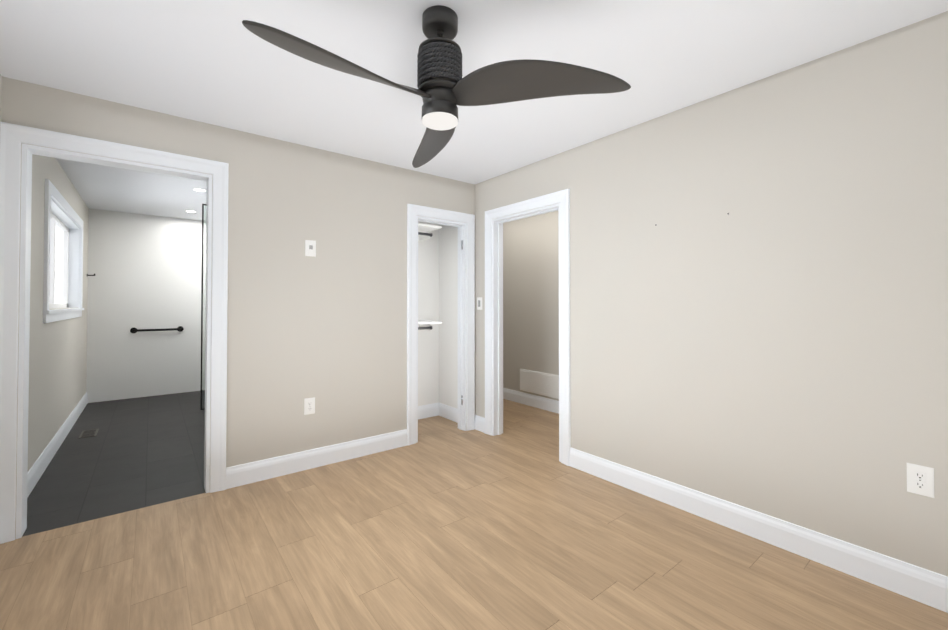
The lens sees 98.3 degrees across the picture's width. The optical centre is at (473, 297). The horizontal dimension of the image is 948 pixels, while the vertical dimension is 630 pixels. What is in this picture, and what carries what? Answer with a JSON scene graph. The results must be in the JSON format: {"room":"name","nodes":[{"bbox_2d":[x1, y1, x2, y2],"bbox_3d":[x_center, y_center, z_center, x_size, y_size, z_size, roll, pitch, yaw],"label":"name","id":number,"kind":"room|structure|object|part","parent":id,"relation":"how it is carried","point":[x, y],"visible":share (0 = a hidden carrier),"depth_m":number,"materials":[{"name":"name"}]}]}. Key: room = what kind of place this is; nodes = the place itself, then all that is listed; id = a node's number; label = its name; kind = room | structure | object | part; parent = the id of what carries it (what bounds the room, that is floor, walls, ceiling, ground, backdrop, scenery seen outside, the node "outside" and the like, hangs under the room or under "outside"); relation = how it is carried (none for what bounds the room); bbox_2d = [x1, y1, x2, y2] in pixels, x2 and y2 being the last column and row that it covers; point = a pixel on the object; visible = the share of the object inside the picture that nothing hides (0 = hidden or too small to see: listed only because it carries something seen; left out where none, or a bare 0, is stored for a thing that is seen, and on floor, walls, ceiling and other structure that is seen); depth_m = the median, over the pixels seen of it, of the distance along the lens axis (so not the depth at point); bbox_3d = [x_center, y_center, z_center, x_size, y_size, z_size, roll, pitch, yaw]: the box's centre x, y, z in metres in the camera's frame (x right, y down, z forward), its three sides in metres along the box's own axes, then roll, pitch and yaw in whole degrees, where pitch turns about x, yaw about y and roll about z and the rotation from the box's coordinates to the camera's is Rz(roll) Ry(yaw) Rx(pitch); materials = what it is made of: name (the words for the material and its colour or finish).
{"room":"empty bedroom","nodes":[
{"label":"empty bedroom","id":0,"kind":"room"},
{"bbox_2d":[0,74,88,470],"bbox_3d":[-2.588,0.055,2.145,0.160,2.440,7.740,1,-1,-38],"label":"wall","id":1,"kind":"structure","parent":0,"point":[57,368],"depth_m":3.23,"materials":[{"name":"beige paint"}]},
{"bbox_2d":[27,392,87,497],"bbox_3d":[-3.695,1.226,3.676,0.014,0.140,3.700,1,-1,-38],"label":"baseboard","id":2,"kind":"structure","parent":1,"relation":"attached to","point":[39,466],"depth_m":3.30,"materials":[{"name":"white wood"}]},
{"bbox_2d":[43,179,83,322],"bbox_3d":[-3.841,-0.338,3.786,0.174,1.070,2.024,1,-1,-38],"label":"bathroom window","id":3,"kind":"structure","parent":1,"relation":"in","point":[63,257],"depth_m":4.11,"materials":[{"name":"white"}]},
{"bbox_2d":[22,390,205,536],"bbox_3d":[-2.820,1.356,4.370,2.570,0.100,3.928,1,-1,-38],"label":"floor","id":4,"kind":"structure","parent":0,"point":[138,453],"depth_m":3.21,"materials":[{"name":"tile"}]},
{"bbox_2d":[78,429,98,438],"bbox_3d":[-3.684,1.297,3.925,0.120,0.006,0.280,1,-1,-38],"label":"floor vent","id":5,"kind":"object","parent":4,"relation":"in","point":[88,433],"visible":1,"depth_m":3.91,"materials":[{"name":"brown metal"}]},
{"bbox_2d":[200,204,206,409],"bbox_3d":[-2.728,0.107,5.191,1.210,2.420,0.024,1,-1,-38],"label":"screen","id":6,"kind":"object","parent":4,"relation":"on","point":[202,292],"visible":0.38,"depth_m":4.82,"materials":[{"name":"black metal"}]},
{"bbox_2d":[86,209,205,402],"bbox_3d":[-3.931,0.107,5.936,2.420,2.440,0.120,1,-1,-38],"label":"wall","id":7,"kind":"structure","parent":0,"point":[145,269],"depth_m":5.48,"materials":[{"name":"white paint"}]},
{"bbox_2d":[130,326,183,332],"bbox_3d":[-4.272,0.431,5.539,0.576,0.076,0.075,1,-1,-38],"label":"grab bar","id":8,"kind":"object","parent":7,"relation":"attached to","point":[179,329],"visible":1,"depth_m":5.50,"materials":[{"name":"black metal"}]},
{"bbox_2d":[1,76,474,538],"bbox_3d":[-1.273,0.069,3.167,3.170,2.440,0.120,1,-1,-38],"label":"wall","id":9,"kind":"structure","parent":0,"point":[326,327],"depth_m":3.06,"materials":[{"name":"beige paint"}]},
{"bbox_2d":[0,122,228,543],"bbox_3d":[-2.107,0.182,2.496,1.030,2.196,0.143,1,-1,-38],"label":"door frame","id":10,"kind":"structure","parent":9,"relation":"attached to","point":[13,137],"depth_m":2.25,"materials":[{"name":"white wood"}]},
{"bbox_2d":[304,397,314,414],"bbox_3d":[-1.241,0.818,3.100,0.078,0.122,0.009,1,-1,-38],"label":"outlet","id":11,"kind":"object","parent":9,"relation":"attached to","point":[309,405],"visible":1,"depth_m":3.10,"materials":[{"name":"white plastic"}]},
{"bbox_2d":[305,240,315,256],"bbox_3d":[-1.240,-0.377,3.114,0.078,0.122,0.015,1,-1,-38],"label":"light switch","id":12,"kind":"object","parent":9,"relation":"attached to","point":[310,247],"visible":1,"depth_m":3.11,"materials":[{"name":"white plastic"}]},
{"bbox_2d":[226,429,406,488],"bbox_3d":[-1.128,1.219,3.181,1.373,0.140,0.014,1,-1,-38],"label":"baseboard","id":13,"kind":"structure","parent":9,"relation":"attached to","point":[247,473],"depth_m":3.09,"materials":[{"name":"white wood"}]},
{"bbox_2d":[407,204,474,445],"bbox_3d":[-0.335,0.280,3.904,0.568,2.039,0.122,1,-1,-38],"label":"door frame","id":14,"kind":"structure","parent":9,"relation":"attached to","point":[462,299],"depth_m":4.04,"materials":[{"name":"white wood"}]},
{"bbox_2d":[461,240,462,404],"bbox_3d":[-0.126,0.241,4.058,0.010,1.620,0.046,1,-1,-38],"label":"closet hinge","id":15,"kind":"object","parent":14,"relation":"attached to","point":[462,249],"visible":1,"depth_m":4.05,"materials":[{"name":"silver metal"}]},
{"bbox_2d":[418,221,438,405],"bbox_3d":[-0.719,0.086,4.418,0.750,2.440,0.120,1,-1,-38],"label":"wall","id":16,"kind":"structure","parent":0,"point":[428,310],"depth_m":4.51,"materials":[{"name":"white paint"}]},
{"bbox_2d":[418,223,441,330],"bbox_3d":[-0.650,-0.192,4.133,0.500,1.058,0.420,1,-1,-38],"label":"shelf","id":17,"kind":"object","parent":16,"relation":"attached to","point":[424,231],"visible":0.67,"depth_m":4.17,"materials":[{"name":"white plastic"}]},
{"bbox_2d":[439,224,457,408],"bbox_3d":[-0.229,0.086,4.397,0.006,2.440,0.520,1,-1,-38],"label":"wall","id":18,"kind":"structure","parent":0,"point":[448,315],"depth_m":4.45,"materials":[{"name":"white paint"}]},
{"bbox_2d":[418,402,457,422],"bbox_3d":[-0.523,1.233,4.150,0.744,0.140,0.520,1,-1,-38],"label":"baseboard","id":19,"kind":"structure","parent":18,"relation":"attached to","point":[439,409],"depth_m":4.46,"materials":[{"name":"white wood"}]},
{"bbox_2d":[0,399,947,629],"bbox_3d":[-0.152,1.331,2.582,4.550,0.100,5.440,1,-1,-38],"label":"floor","id":20,"kind":"structure","parent":0,"point":[442,523],"depth_m":1.98,"materials":[{"name":"brown wood"}]},
{"bbox_2d":[0,0,947,220],"bbox_3d":[-0.863,-1.196,3.520,4.550,0.100,7.740,1,-1,-38],"label":"ceiling","id":21,"kind":"structure","parent":0,"point":[216,62],"depth_m":2.01,"materials":[{"name":"white paint"}]},
{"bbox_2d":[193,188,206,191],"bbox_3d":[-2.880,-1.133,4.311,0.120,0.005,0.120,1,-1,-38],"label":"recessed light","id":22,"kind":"object","parent":21,"relation":"in","point":[199,189],"visible":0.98,"depth_m":4.31,"materials":[{"name":"white plastic"}]},
{"bbox_2d":[242,5,630,167],"bbox_3d":[-0.284,-0.949,1.665,1.203,0.444,1.289,1,-1,-38],"label":"fan","id":23,"kind":"object","parent":21,"relation":"hanging from","point":[509,81],"depth_m":1.62,"materials":[{"name":"grey metal"}]},
{"bbox_3d":[-0.447,-0.828,1.458,0.694,0.093,0.218,1,-1,-38],"label":"fan blade","id":24,"kind":"part","parent":23,"relation":"part of","materials":[{"name":"black plastic"}]},
{"bbox_3d":[-0.241,-0.819,2.100,0.314,0.093,0.655,1,-1,-38],"label":"fan blade","id":25,"kind":"part","parent":23,"relation":"part of","materials":[{"name":"black plastic"}]},
{"bbox_2d":[503,211,558,400],"bbox_3d":[1.217,0.086,4.441,0.120,2.440,4.240,1,-1,-38],"label":"wall","id":26,"kind":"structure","parent":0,"point":[531,293],"depth_m":5.01,"materials":[{"name":"beige paint"}]},
{"bbox_2d":[503,388,558,413],"bbox_3d":[1.165,1.236,4.384,0.014,0.140,4.000,1,-1,-38],"label":"baseboard","id":27,"kind":"structure","parent":26,"relation":"attached to","point":[547,404],"depth_m":4.94,"materials":[{"name":"white wood"}]},
{"bbox_2d":[520,369,558,398],"bbox_3d":[0.782,1.015,4.869,0.020,0.265,0.670,1,-1,-38],"label":"air vent","id":28,"kind":"object","parent":26,"relation":"in","point":[541,383],"visible":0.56,"depth_m":4.86,"materials":[{"name":"white plastic"}]},
{"bbox_2d":[475,11,947,575],"bbox_3d":[0.960,0.067,2.991,0.120,2.440,4.440,1,-1,-38],"label":"wall","id":29,"kind":"structure","parent":0,"point":[773,343],"depth_m":2.11,"materials":[{"name":"beige paint"}]},
{"bbox_2d":[477,297,481,309],"bbox_3d":[0.054,0.056,4.035,0.010,0.122,0.078,1,-1,-38],"label":"light switch","id":30,"kind":"object","parent":29,"relation":"attached to","point":[479,303],"visible":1,"depth_m":4.03,"materials":[{"name":"white plastic"}]},
{"bbox_2d":[485,189,570,465],"bbox_3d":[0.469,0.227,3.595,0.143,2.136,1.012,1,-1,-38],"label":"door frame","id":31,"kind":"structure","parent":29,"relation":"attached to","point":[562,197],"depth_m":3.79,"materials":[{"name":"white wood"}]},
{"bbox_2d":[569,447,947,612],"bbox_3d":[1.500,1.206,2.181,0.014,0.140,2.464,1,-1,-38],"label":"baseboard","id":32,"kind":"structure","parent":29,"relation":"attached to","point":[918,584],"depth_m":2.07,"materials":[{"name":"white wood"}]},
{"bbox_2d":[907,463,933,497],"bbox_3d":[1.871,0.764,1.720,0.009,0.122,0.078,1,-1,-38],"label":"outlet","id":33,"kind":"object","parent":29,"relation":"attached to","point":[920,479],"visible":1,"depth_m":1.72,"materials":[{"name":"white plastic"}]}
]}

